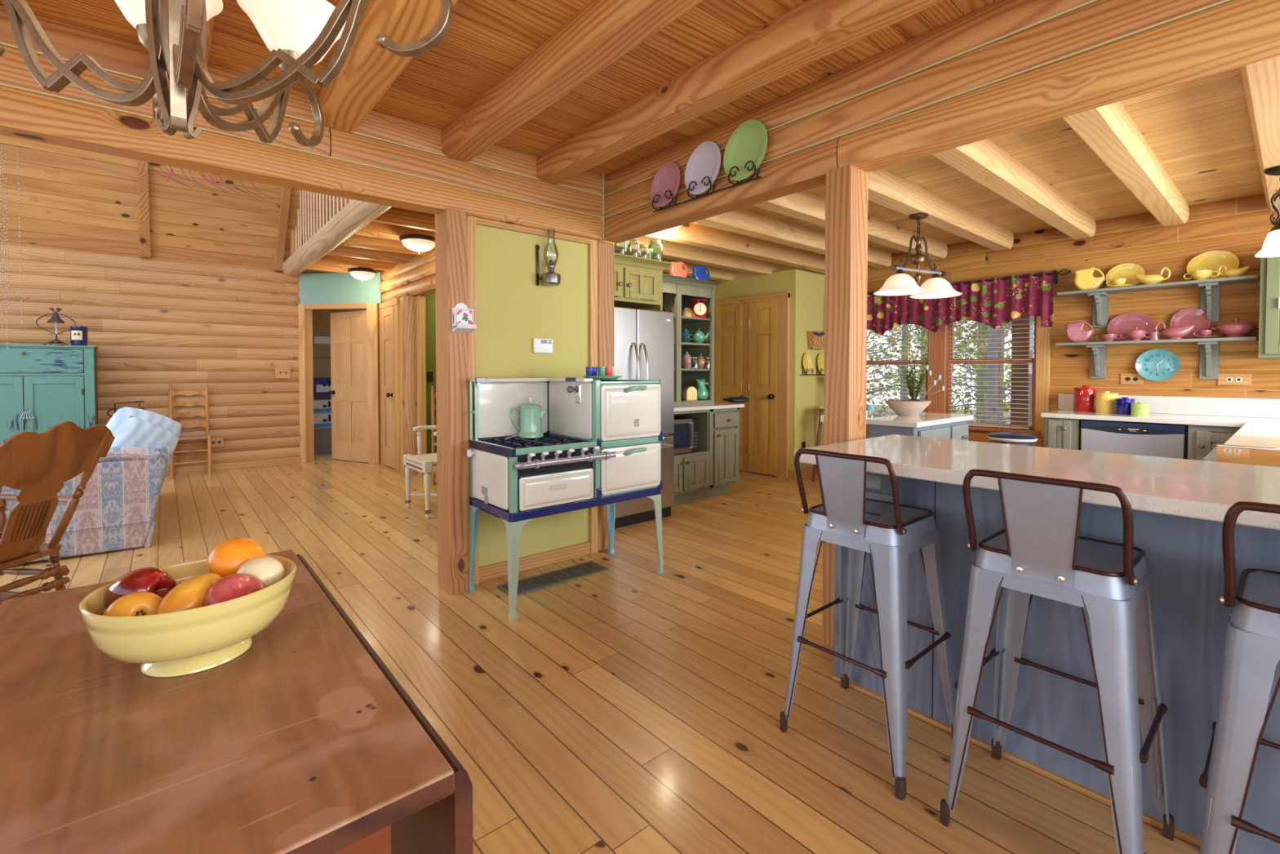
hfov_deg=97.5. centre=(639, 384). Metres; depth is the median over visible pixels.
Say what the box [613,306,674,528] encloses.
refrigerator
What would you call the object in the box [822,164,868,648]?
post
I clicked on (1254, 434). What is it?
countertop
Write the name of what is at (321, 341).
carton
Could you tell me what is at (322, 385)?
print
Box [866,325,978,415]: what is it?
tree
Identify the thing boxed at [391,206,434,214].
ceiling
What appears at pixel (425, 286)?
trim
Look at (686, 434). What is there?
microwave
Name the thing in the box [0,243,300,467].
wall
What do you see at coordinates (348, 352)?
door
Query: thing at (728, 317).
door
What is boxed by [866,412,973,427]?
island countertop
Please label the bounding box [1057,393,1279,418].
backsplash
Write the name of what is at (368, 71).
trim
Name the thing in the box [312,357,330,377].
carton
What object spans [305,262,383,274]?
trim
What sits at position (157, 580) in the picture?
apple
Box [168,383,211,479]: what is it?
chair
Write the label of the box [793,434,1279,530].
countertop
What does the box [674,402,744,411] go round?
countertop
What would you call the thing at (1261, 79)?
trim
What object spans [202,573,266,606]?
apple
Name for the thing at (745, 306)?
trim
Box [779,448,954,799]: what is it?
metal bar stool
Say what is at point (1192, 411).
countertop
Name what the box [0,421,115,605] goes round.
rocking chair
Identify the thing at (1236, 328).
casserole dish
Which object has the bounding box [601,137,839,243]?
trim
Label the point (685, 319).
shelf
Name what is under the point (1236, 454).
range
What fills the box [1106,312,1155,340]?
oval platter
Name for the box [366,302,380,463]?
trim
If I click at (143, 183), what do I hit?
trim
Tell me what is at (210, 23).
trim
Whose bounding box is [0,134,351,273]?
ceiling
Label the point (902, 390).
tree
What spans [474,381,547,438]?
backsplash
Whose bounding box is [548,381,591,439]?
backsplash
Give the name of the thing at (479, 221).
trim
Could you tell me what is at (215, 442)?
outlet cover
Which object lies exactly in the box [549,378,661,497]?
oven
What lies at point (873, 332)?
window blind
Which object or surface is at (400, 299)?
wall
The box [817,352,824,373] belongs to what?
dinner plate
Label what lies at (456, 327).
tray
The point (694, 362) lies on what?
candy jar
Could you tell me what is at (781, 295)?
trim
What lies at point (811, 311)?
wall
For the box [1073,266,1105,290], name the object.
pitcher
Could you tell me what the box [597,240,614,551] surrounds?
trim
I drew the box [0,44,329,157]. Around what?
trim
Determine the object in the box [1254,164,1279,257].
pendant light
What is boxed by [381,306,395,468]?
door
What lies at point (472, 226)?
trim
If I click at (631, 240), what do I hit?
mason jar
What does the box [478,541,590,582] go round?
baseboard
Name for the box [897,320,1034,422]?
tree
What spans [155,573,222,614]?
mango
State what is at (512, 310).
wall
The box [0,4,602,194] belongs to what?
trim
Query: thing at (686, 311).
dish
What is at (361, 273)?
dome light
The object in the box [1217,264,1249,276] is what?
gravy boat
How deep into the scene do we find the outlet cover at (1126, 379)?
4.58 m
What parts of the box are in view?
panel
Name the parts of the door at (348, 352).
handle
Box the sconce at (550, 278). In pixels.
[535,228,560,286]
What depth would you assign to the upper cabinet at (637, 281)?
4.38 m
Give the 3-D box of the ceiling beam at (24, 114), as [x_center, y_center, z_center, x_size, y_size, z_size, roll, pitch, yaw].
[-2.347,-0.980,1.956,5.390,0.139,0.155,-1,2,-40]
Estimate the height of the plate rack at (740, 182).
0.090 m
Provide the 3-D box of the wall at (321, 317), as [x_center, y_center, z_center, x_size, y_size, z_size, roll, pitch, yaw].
[-5.169,-0.308,9.155,2.400,2.600,0.150,-1,2,-40]
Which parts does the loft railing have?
newel post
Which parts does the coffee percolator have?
handle, lid, spout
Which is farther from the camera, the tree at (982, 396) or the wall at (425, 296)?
the tree at (982, 396)
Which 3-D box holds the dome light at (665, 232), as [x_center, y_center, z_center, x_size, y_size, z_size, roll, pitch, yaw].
[0.211,-1.305,4.616,0.330,0.160,0.330,-1,2,-40]
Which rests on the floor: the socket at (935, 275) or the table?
the table
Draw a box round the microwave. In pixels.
[667,415,698,453]
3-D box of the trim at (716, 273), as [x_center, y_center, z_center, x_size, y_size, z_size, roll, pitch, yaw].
[0.151,-1.351,6.166,3.660,0.152,0.164,-1,2,-40]
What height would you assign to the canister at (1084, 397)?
0.216 m
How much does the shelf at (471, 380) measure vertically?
0.020 m
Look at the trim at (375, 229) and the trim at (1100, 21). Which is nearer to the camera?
the trim at (1100, 21)
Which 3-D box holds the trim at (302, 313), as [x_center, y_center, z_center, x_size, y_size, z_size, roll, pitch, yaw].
[-4.454,-0.018,7.423,0.085,2.100,0.050,0,1,5]
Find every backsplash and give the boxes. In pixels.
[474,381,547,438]
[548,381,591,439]
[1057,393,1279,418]
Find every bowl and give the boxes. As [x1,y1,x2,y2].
[79,554,296,676]
[884,399,931,416]
[1120,326,1151,340]
[1183,269,1219,279]
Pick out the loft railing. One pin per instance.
(295, 238)
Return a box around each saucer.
[1103,284,1133,288]
[1191,335,1218,338]
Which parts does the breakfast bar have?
panel, panel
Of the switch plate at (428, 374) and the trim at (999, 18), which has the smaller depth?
the trim at (999, 18)
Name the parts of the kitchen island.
drawer, drawer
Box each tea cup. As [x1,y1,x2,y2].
[1095,333,1122,341]
[1106,278,1126,285]
[1193,329,1212,336]
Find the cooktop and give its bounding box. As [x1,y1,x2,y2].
[469,433,589,511]
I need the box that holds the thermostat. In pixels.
[532,337,552,353]
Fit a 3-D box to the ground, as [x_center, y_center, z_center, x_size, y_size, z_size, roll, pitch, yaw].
[14.427,2.022,18.895,33.600,0.100,34.000,-1,2,-40]
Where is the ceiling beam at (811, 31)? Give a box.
[536,0,942,184]
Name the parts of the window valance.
rod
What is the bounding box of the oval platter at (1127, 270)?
[1106,262,1145,285]
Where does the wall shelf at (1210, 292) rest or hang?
attached to the wall at (1238, 226)
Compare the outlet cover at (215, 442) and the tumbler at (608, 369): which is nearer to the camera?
the tumbler at (608, 369)
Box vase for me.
[681,328,690,342]
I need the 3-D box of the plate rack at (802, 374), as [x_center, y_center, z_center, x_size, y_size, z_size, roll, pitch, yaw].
[2.017,-0.167,6.467,0.540,0.105,0.060,-1,2,-40]
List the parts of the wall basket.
cloth trim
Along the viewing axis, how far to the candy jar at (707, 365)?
5.36 m
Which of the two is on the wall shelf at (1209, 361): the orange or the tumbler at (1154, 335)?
the tumbler at (1154, 335)
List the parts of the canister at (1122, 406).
lid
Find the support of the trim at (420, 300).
attached to the wall at (400, 299)
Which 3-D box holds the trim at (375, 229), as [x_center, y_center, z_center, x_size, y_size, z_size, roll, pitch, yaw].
[-2.225,-1.464,5.468,1.060,0.140,0.120,-1,2,-40]
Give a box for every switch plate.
[275,366,290,377]
[426,371,432,382]
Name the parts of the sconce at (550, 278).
burner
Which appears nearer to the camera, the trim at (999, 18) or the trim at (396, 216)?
the trim at (999, 18)
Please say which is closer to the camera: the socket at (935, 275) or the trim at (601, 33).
the trim at (601, 33)
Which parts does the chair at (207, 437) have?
post, leg, rush seat, post, leg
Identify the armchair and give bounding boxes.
[0,445,173,562]
[403,425,437,519]
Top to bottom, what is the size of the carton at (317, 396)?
0.096 m
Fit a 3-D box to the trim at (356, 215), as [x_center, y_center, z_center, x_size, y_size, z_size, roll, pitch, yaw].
[-2.795,-1.480,5.258,0.216,0.216,5.440,-1,2,-40]
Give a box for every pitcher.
[669,261,688,277]
[692,265,710,280]
[1065,320,1093,342]
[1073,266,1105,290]
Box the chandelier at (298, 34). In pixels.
[0,0,453,146]
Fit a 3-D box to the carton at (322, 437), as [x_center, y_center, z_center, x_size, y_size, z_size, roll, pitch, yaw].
[-4.754,0.822,8.384,0.600,0.376,0.400,-1,2,-40]
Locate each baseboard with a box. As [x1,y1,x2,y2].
[166,456,301,475]
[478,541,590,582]
[788,469,794,479]
[793,466,817,479]
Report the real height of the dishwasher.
0.732 m
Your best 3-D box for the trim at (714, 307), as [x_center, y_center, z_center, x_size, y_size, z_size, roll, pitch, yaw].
[0.937,0.022,7.168,0.045,2.030,0.100,-1,2,-40]
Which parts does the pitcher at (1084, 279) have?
handle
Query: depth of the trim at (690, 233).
5.30 m
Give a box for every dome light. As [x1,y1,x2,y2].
[347,267,377,282]
[398,233,435,254]
[660,225,681,235]
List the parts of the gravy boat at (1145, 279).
handle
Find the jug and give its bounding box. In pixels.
[695,378,709,399]
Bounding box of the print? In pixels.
[316,379,331,391]
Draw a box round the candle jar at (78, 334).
[69,325,88,345]
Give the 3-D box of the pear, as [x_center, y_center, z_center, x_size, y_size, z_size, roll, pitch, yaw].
[-0.640,0.325,0.945,0.072,0.070,0.072,1,2,31]
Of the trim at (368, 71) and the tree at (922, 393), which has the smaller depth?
the trim at (368, 71)
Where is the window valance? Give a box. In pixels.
[866,269,1071,335]
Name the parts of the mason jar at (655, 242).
lid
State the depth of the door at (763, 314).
6.54 m
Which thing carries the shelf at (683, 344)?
attached to the hutch
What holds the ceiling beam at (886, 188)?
attached to the wall at (1238, 226)
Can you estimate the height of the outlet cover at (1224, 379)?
0.085 m
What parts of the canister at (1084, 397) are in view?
lid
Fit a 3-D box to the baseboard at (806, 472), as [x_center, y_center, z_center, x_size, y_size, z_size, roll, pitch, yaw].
[1.980,1.001,6.488,0.665,0.105,0.022,-1,2,-40]
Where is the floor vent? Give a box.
[496,560,608,595]
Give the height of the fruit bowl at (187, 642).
0.118 m
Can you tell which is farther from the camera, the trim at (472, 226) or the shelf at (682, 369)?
the shelf at (682, 369)
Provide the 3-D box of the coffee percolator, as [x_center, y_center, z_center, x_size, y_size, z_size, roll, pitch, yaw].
[-0.636,0.183,3.213,0.166,0.230,0.152,-1,2,-40]
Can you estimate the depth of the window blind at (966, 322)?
5.34 m
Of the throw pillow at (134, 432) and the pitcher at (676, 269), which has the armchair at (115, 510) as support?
the throw pillow at (134, 432)
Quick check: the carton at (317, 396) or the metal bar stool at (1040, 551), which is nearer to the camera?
the metal bar stool at (1040, 551)
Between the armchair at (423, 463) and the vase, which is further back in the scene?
the vase
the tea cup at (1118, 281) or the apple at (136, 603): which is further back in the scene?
the tea cup at (1118, 281)
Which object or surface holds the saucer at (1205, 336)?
on the wall shelf at (1209, 361)
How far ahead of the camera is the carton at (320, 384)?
8.20 m
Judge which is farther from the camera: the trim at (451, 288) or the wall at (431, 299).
the wall at (431, 299)
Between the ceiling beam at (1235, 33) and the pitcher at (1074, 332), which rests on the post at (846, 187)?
the ceiling beam at (1235, 33)
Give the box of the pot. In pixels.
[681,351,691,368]
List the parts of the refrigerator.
door, door handle, kick plate, freezer drawer, door handle, door, drawer handle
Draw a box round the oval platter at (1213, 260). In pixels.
[1186,250,1239,279]
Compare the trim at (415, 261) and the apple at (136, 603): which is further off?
the trim at (415, 261)
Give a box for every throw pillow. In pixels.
[106,406,181,439]
[111,416,178,452]
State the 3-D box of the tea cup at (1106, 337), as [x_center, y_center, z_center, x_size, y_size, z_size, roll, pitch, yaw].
[3.809,-0.383,4.559,0.106,0.058,0.133,0,1,-2]
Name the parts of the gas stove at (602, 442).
knob, corner post, leg, panel, corner post, leg, drawer, drawer pull, rail, damper knob, damper plate, leg, leg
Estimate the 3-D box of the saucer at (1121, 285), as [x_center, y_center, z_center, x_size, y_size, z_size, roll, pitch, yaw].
[3.851,-0.789,4.516,0.184,0.015,0.184,-1,2,-40]
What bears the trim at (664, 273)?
attached to the wall
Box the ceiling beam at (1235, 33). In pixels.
[837,0,1279,172]
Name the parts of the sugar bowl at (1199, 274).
handle, handle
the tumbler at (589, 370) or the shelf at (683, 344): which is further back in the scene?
the shelf at (683, 344)
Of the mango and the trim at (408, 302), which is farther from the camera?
the trim at (408, 302)
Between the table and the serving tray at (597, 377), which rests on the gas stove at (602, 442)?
the serving tray at (597, 377)
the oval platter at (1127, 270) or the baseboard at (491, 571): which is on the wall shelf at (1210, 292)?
the oval platter at (1127, 270)
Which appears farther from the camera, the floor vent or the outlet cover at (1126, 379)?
the outlet cover at (1126, 379)
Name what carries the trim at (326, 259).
attached to the ceiling at (392, 206)
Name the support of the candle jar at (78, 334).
on the cabinet at (58, 384)
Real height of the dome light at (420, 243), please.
0.160 m
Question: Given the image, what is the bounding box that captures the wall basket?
[806,330,824,349]
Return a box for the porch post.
[1010,315,1034,425]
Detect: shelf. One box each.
[468,377,592,382]
[680,398,706,401]
[681,315,709,323]
[681,342,709,346]
[681,368,709,370]
[1056,336,1257,378]
[1057,274,1259,328]
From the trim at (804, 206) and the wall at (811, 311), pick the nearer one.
the trim at (804, 206)
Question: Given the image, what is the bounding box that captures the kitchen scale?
[688,298,706,317]
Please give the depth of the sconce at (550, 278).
3.40 m
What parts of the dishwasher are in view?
control panel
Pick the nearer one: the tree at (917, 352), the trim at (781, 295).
the trim at (781, 295)
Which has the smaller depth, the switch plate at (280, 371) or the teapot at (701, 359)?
the teapot at (701, 359)
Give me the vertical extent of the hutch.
2.051 m
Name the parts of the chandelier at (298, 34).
scroll arm, scroll arm, stem, lamp shade, scroll arm, scroll arm, lamp shade, scroll arm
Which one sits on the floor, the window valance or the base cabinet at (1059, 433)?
the base cabinet at (1059, 433)
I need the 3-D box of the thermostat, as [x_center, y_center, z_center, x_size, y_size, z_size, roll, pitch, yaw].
[-0.597,-0.242,3.450,0.136,0.090,0.024,-1,2,-40]
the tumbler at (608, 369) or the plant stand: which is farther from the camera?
the plant stand
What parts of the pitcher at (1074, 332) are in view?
handle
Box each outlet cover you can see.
[211,437,223,447]
[801,441,805,448]
[1120,373,1143,384]
[1217,373,1251,385]
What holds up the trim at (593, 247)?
attached to the wall at (512, 310)
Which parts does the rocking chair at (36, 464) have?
arm post, post, seat, arm, leg, post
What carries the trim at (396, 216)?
attached to the ceiling at (392, 206)
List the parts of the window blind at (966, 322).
cord, rail, cord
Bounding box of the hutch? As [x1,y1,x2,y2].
[662,273,744,504]
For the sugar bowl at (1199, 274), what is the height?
0.069 m
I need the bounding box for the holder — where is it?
[451,302,476,333]
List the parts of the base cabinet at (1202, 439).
knob, door, door panel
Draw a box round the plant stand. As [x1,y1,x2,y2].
[106,400,145,417]
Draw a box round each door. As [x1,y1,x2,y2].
[328,310,368,462]
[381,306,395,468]
[715,303,742,470]
[747,298,777,475]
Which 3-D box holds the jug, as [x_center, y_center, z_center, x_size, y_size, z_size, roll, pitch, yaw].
[0.609,0.039,5.378,0.165,0.204,0.104,0,1,-20]
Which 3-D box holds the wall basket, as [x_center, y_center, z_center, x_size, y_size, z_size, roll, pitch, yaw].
[2.044,-0.512,6.439,0.297,0.198,0.130,-1,2,-40]
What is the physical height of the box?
0.130 m
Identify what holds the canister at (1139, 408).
on the countertop at (1192, 411)
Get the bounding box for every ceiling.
[0,0,1264,255]
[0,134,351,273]
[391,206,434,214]
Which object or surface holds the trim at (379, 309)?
attached to the wall at (332, 287)
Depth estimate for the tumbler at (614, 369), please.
3.27 m
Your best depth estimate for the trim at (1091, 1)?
2.21 m
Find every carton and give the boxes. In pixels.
[312,332,330,357]
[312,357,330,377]
[313,377,331,392]
[313,392,331,399]
[313,399,331,413]
[313,413,331,428]
[313,427,332,454]
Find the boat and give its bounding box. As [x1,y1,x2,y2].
[1154,320,1195,339]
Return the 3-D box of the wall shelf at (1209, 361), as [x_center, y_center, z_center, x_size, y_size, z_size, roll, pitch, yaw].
[4.004,-0.199,4.418,0.240,0.300,1.151,-1,2,-40]
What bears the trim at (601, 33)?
attached to the ceiling at (485, 40)
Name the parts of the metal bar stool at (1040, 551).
leg, foot rail, leg, plate, foot rail, seat, foot rail, leg, leg, foot rail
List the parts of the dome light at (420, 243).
lamp shade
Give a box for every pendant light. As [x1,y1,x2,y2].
[873,212,962,298]
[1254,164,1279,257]
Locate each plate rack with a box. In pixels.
[652,160,761,212]
[801,365,823,375]
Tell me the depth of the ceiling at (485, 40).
2.63 m
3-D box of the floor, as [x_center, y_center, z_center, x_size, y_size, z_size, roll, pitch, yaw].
[-1.831,1.176,3.722,10.400,0.120,13.200,-1,2,-40]
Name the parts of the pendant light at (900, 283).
lamp shade, scroll arm, turned stem, chain, scroll arm, lamp shade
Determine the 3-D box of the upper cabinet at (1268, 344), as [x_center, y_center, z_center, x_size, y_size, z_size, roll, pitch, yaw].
[4.679,-0.558,3.501,0.370,0.764,1.085,-1,2,-40]
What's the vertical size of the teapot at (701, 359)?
0.144 m
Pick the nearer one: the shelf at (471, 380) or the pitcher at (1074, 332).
the shelf at (471, 380)
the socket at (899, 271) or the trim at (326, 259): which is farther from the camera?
the trim at (326, 259)
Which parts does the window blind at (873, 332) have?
cord, cord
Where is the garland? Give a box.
[149,162,274,200]
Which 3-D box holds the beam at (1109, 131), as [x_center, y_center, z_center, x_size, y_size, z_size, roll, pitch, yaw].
[2.727,-1.283,3.140,3.660,0.152,0.164,-1,2,-40]
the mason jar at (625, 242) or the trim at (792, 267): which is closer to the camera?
the mason jar at (625, 242)
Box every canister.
[1073,385,1098,411]
[1095,391,1118,413]
[1114,396,1135,414]
[1130,401,1150,415]
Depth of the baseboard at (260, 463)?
6.97 m
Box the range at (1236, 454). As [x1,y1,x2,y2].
[1201,444,1279,466]
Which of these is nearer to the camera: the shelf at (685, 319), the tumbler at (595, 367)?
the tumbler at (595, 367)
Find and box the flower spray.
[920,364,944,399]
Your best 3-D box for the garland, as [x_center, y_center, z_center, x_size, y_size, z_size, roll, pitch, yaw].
[-1.889,-0.897,2.495,0.446,0.084,0.032,-1,2,-40]
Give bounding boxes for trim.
[0,0,1231,239]
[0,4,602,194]
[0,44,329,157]
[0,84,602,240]
[136,160,151,257]
[148,16,214,91]
[273,186,291,271]
[282,199,391,276]
[297,303,308,462]
[304,302,366,309]
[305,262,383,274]
[306,309,314,462]
[315,254,399,271]
[317,0,457,132]
[329,128,602,217]
[339,234,435,256]
[354,221,435,240]
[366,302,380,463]
[372,207,435,231]
[378,259,435,293]
[378,297,399,309]
[378,309,381,463]
[379,308,384,465]
[380,247,435,280]
[381,274,435,302]
[393,304,400,471]
[401,295,417,475]
[416,295,426,475]
[435,208,469,595]
[441,0,703,161]
[467,215,478,585]
[475,217,591,244]
[588,239,598,554]
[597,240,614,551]
[601,0,1099,196]
[601,0,1233,218]
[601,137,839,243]
[603,235,791,275]
[616,249,757,281]
[644,222,825,273]
[662,271,719,281]
[694,208,891,267]
[714,290,790,306]
[714,306,715,402]
[741,302,749,471]
[752,191,947,260]
[777,292,790,478]
[791,266,824,274]
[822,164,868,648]
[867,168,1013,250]
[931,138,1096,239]
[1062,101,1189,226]
[1240,55,1279,210]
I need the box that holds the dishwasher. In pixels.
[1080,419,1188,459]
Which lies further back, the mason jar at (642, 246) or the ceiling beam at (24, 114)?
the mason jar at (642, 246)
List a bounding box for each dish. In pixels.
[681,306,692,316]
[1209,317,1258,337]
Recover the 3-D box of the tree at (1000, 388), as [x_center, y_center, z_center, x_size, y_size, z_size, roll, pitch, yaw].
[6.311,-1.084,10.300,4.336,6.504,4.397,-1,2,-40]
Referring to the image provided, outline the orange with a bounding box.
[207,537,266,577]
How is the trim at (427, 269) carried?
attached to the wall
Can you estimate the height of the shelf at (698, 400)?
0.020 m
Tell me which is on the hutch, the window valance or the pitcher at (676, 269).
the pitcher at (676, 269)
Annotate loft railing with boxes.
[289,190,351,255]
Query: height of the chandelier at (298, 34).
0.949 m
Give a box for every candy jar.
[691,356,698,368]
[703,357,710,368]
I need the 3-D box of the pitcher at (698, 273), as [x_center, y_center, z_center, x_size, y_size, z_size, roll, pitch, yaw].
[0.590,-1.065,5.402,0.188,0.180,0.061,-1,1,-23]
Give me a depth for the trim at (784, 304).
6.33 m
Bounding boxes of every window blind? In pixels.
[866,325,925,417]
[948,319,1031,429]
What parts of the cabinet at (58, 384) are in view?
door panel, door, drawer, door, door panel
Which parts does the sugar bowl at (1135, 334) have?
lid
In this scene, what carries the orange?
in the fruit bowl at (187, 642)
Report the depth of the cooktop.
2.88 m
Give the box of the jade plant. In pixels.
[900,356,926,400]
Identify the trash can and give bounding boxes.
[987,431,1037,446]
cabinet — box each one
[0,343,98,443]
[613,252,673,311]
[1044,417,1080,449]
[1187,424,1240,460]
[1257,245,1279,358]
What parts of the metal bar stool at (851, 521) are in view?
leg, foot rail, plate, foot rail, leg, seat, leg, foot rail, foot rail, leg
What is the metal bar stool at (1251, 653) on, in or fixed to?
on the floor
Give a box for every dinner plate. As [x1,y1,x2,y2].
[650,161,679,206]
[684,141,720,194]
[723,119,767,180]
[803,351,813,373]
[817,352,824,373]
[1169,307,1210,338]
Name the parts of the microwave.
door, handle, control panel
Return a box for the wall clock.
[1135,348,1180,380]
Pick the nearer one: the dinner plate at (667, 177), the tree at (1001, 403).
the dinner plate at (667, 177)
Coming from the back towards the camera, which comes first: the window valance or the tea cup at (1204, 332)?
the window valance
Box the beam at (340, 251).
[325,244,416,263]
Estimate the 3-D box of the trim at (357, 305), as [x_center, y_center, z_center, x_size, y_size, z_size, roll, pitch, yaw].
[-3.986,-1.032,7.363,0.853,0.070,0.050,0,1,5]
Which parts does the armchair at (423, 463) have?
leg, rail, rush seat, arm, leg, rail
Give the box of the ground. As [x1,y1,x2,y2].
[866,404,1009,423]
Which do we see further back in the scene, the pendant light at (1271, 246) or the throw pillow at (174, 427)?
the throw pillow at (174, 427)
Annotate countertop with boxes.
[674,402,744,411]
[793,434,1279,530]
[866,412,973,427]
[1040,393,1279,427]
[1223,422,1279,448]
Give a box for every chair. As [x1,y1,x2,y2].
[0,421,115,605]
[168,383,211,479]
[431,385,436,485]
[811,405,823,482]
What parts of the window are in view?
sash, sash, frame, sash, sash, trim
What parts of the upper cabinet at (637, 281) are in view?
door panel, door, door, door panel, crown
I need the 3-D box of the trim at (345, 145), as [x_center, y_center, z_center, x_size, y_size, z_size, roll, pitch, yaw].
[-0.893,-1.150,3.190,1.573,0.139,0.155,-1,2,-40]
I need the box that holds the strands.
[0,142,31,348]
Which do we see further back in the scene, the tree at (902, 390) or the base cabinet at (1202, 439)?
the tree at (902, 390)
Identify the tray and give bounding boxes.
[452,323,476,333]
[582,375,622,379]
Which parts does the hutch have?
door panel, door, frame, crown, door, door panel, frame, door, drawer, door panel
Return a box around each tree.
[866,320,1012,417]
[866,322,984,416]
[866,322,1034,422]
[866,324,920,399]
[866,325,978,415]
[869,321,1012,423]
[888,324,1034,423]
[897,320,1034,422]
[952,323,1034,422]
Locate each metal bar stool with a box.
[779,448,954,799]
[940,469,1174,853]
[1198,501,1279,853]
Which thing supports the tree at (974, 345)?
on the ground
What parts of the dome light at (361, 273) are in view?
lamp shade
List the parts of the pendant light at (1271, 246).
lamp shade, scroll stem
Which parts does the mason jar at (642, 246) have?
lid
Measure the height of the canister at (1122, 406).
0.133 m
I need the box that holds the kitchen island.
[866,412,973,440]
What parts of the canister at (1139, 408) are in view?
lid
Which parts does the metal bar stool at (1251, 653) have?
foot rail, leg, seat, foot rail, foot rail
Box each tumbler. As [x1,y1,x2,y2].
[586,366,594,377]
[593,366,597,376]
[597,366,605,376]
[605,366,611,376]
[611,366,617,376]
[1149,331,1159,339]
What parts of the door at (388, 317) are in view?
handle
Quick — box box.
[682,386,697,400]
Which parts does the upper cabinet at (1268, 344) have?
door, door panel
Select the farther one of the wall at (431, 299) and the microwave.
the wall at (431, 299)
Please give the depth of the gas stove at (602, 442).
3.07 m
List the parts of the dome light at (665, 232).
lamp shade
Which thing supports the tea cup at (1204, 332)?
on the saucer at (1205, 336)
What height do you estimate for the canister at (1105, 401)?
0.175 m
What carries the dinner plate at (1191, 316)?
on the wall shelf at (1209, 361)
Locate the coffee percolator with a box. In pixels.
[510,396,546,438]
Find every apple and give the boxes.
[102,591,162,616]
[103,566,177,608]
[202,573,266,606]
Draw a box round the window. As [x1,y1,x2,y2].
[866,315,1051,436]
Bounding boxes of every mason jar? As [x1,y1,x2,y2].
[613,240,626,254]
[626,239,639,257]
[636,244,648,258]
[648,239,662,261]
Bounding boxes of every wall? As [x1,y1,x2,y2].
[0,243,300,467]
[297,272,382,303]
[311,308,366,333]
[399,297,403,471]
[425,296,426,453]
[426,293,436,453]
[476,224,588,567]
[714,268,799,475]
[798,269,824,468]
[866,193,1279,447]
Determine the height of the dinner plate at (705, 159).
0.278 m
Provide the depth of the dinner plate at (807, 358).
6.38 m
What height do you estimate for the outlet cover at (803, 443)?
0.110 m
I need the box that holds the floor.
[0,453,1199,853]
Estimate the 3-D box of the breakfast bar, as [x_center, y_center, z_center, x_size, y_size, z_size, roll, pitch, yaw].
[1.718,0.711,1.196,0.795,0.925,2.770,-1,2,-40]
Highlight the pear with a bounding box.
[235,555,284,587]
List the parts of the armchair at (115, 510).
backrest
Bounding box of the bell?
[35,307,75,345]
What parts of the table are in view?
apron rail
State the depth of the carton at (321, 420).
8.21 m
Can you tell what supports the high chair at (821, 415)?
on the floor
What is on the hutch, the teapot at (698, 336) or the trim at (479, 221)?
the teapot at (698, 336)
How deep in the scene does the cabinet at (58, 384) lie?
5.60 m
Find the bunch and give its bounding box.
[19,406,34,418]
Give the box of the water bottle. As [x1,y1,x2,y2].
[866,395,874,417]
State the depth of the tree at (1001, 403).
9.46 m
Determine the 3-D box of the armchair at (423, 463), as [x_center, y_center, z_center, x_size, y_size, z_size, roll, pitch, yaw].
[-1.694,0.587,4.928,0.579,1.002,0.555,-1,2,-40]
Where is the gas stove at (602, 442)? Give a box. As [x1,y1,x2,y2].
[466,377,664,621]
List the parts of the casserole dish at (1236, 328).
lid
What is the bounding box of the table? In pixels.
[0,549,473,853]
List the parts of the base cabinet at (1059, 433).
door panel, door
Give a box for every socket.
[895,269,903,274]
[931,273,939,278]
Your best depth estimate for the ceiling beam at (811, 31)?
2.22 m
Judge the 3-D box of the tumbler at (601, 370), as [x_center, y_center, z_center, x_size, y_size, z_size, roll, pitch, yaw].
[-0.223,-0.073,3.276,0.048,0.067,0.048,-1,2,-40]
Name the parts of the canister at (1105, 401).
lid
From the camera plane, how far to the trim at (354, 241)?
5.77 m
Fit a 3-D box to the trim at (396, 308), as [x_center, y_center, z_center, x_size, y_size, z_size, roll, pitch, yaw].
[-2.953,0.035,6.839,0.035,2.020,0.140,-1,2,-40]
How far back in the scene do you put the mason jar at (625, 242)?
4.32 m
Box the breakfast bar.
[793,434,1279,853]
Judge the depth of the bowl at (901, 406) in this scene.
3.88 m
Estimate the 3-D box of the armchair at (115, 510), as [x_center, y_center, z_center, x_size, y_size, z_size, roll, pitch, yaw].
[-4.227,0.754,4.314,0.969,0.693,1.858,-1,2,-40]
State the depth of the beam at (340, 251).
6.26 m
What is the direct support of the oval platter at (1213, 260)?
on the wall shelf at (1210, 292)
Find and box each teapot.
[688,328,708,342]
[690,353,706,368]
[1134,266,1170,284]
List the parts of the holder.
plate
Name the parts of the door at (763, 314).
handle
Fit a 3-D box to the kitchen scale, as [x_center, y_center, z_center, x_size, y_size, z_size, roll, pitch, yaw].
[0.553,-0.725,5.337,0.150,0.175,0.178,0,1,-9]
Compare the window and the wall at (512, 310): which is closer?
the wall at (512, 310)
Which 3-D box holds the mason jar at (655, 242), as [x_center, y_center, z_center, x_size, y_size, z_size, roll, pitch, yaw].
[0.124,-1.085,4.573,0.120,0.182,0.120,-1,2,-40]

